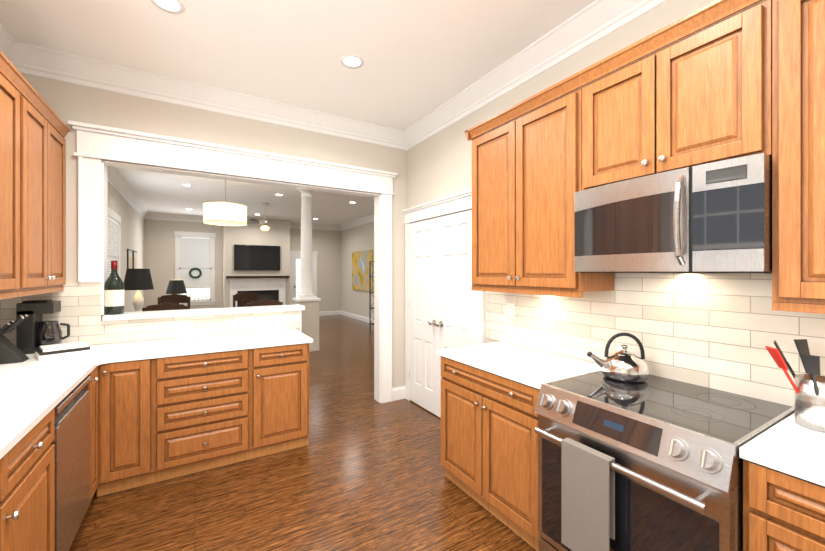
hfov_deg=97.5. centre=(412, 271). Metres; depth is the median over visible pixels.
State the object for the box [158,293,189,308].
dining chair
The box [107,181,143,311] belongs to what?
wall
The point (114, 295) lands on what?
wine bottle
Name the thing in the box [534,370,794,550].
range
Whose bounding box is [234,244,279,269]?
tv
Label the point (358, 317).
baseboard
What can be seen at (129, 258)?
picture frame
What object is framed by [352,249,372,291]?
canvas art
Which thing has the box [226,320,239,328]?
outlet
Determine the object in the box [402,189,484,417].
door
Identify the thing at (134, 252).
picture frame
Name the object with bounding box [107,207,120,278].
window
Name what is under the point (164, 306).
dining chair
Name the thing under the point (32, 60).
crown molding
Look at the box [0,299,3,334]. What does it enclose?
tile backsplash
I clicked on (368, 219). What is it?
crown molding
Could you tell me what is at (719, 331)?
tile backsplash
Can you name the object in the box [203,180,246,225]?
pendant lamp
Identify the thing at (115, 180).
crown molding
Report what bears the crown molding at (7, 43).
attached to the wall
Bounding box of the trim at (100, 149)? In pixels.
[68,120,397,402]
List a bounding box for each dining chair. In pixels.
[142,302,187,310]
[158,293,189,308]
[233,292,259,306]
[246,299,282,306]
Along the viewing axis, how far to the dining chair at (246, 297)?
6.70 m
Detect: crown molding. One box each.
[0,22,15,67]
[16,41,403,148]
[107,167,148,218]
[149,212,337,230]
[338,214,373,230]
[400,0,668,150]
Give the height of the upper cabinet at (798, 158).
1.190 m
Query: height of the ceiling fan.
0.643 m
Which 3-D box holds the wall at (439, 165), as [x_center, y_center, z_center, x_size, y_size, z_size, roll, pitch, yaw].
[1.618,-0.065,1.608,0.150,3.090,6.290,0,0,-31]
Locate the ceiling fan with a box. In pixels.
[247,203,290,230]
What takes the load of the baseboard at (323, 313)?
attached to the wall at (159, 249)
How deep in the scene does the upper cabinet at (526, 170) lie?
2.26 m
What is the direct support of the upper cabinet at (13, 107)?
attached to the wall
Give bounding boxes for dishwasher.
[50,376,90,550]
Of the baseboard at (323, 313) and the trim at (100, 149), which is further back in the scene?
the baseboard at (323, 313)
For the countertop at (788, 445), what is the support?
on the base cabinet at (783, 510)
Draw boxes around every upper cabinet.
[0,51,27,298]
[28,83,67,294]
[465,71,613,295]
[581,0,772,190]
[771,0,824,307]
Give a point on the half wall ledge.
(185, 312)
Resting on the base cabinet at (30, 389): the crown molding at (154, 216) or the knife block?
the knife block
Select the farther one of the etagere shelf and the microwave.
the etagere shelf
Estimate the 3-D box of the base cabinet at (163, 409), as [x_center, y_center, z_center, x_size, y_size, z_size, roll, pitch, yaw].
[-1.573,1.022,2.952,1.364,0.914,0.679,0,0,-31]
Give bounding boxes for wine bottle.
[104,260,123,314]
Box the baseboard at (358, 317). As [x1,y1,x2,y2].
[340,310,373,322]
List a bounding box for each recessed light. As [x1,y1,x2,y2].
[151,0,184,13]
[340,55,363,68]
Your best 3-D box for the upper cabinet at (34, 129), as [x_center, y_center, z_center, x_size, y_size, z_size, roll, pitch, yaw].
[-2.543,-0.485,2.290,0.340,1.190,0.827,0,0,-31]
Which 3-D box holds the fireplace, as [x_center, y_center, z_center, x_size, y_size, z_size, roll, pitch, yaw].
[-4.499,0.797,10.652,1.740,1.365,0.500,0,0,-31]
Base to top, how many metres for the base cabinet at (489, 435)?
0.882 m
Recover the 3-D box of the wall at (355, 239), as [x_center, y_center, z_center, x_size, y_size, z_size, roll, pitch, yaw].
[-0.312,-0.065,9.111,0.150,3.090,8.260,0,0,-31]
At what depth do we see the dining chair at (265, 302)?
4.90 m
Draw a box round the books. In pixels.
[35,341,92,360]
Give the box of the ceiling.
[0,0,594,224]
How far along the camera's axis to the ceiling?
2.61 m
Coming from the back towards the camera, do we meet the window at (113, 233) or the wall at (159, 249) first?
the wall at (159, 249)
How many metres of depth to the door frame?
11.82 m
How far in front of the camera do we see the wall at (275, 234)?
10.83 m
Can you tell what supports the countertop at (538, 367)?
on the base cabinet at (489, 435)
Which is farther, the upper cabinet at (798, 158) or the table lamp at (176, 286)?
the table lamp at (176, 286)
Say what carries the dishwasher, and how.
on the floor
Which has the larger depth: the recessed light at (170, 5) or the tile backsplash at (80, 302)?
the tile backsplash at (80, 302)
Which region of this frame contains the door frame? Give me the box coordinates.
[290,251,317,304]
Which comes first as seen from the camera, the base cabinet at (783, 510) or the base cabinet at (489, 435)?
the base cabinet at (783, 510)
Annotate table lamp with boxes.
[124,267,153,311]
[166,278,186,303]
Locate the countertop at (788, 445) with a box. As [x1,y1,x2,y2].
[739,413,824,481]
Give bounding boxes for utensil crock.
[765,339,824,432]
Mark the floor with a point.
(363, 470)
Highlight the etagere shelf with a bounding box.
[369,261,373,328]
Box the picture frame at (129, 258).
[127,249,131,268]
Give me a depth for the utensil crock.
1.31 m
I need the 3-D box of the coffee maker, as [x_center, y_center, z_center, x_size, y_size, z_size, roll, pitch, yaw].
[-2.624,0.383,2.594,0.254,0.362,0.170,0,0,-31]
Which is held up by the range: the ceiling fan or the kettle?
the kettle
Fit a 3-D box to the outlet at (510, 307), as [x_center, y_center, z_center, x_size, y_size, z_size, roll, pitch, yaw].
[0.770,0.304,2.848,0.010,0.115,0.075,0,0,-31]
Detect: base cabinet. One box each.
[0,343,115,550]
[100,329,312,494]
[437,354,540,550]
[739,454,824,550]
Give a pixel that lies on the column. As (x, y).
(307, 299)
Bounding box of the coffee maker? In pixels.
[16,300,69,353]
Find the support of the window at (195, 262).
in the wall at (159, 249)
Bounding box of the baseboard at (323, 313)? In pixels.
[319,311,339,315]
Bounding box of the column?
[292,189,320,351]
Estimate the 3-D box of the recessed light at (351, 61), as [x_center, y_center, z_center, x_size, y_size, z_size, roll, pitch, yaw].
[-0.461,-1.606,2.768,0.178,0.006,0.178,0,0,-40]
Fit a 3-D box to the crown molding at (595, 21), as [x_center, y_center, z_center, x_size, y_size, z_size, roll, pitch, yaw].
[1.508,-1.520,1.542,0.105,0.180,6.290,0,0,-31]
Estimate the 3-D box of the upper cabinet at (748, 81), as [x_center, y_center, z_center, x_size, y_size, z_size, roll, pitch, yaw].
[1.248,-0.755,1.729,0.340,0.650,0.760,0,0,-31]
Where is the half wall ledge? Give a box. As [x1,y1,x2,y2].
[102,304,304,320]
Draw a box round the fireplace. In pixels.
[226,276,289,306]
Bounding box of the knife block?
[0,314,28,363]
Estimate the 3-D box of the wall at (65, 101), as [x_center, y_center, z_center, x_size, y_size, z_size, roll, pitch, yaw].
[-0.581,-0.065,4.044,5.830,3.090,0.150,0,0,-31]
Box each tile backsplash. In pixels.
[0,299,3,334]
[4,282,299,345]
[486,273,824,406]
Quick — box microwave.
[574,153,771,272]
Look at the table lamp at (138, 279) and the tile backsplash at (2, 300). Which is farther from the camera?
the table lamp at (138, 279)
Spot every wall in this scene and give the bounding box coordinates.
[22,74,406,387]
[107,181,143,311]
[144,219,340,311]
[223,218,289,307]
[341,222,373,318]
[407,0,762,362]
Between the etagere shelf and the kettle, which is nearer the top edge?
the etagere shelf
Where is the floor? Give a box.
[69,315,536,550]
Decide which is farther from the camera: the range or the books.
the books
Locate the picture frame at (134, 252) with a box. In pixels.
[133,251,136,268]
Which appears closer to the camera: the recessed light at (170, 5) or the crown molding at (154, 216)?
the recessed light at (170, 5)
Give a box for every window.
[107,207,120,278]
[174,231,215,305]
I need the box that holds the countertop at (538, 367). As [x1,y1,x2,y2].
[436,342,600,385]
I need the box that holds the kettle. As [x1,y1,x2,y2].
[587,332,649,382]
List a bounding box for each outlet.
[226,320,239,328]
[507,303,513,318]
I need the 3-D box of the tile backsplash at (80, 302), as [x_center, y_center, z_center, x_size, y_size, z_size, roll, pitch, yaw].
[-2.006,0.321,3.095,2.050,0.482,0.008,0,0,-31]

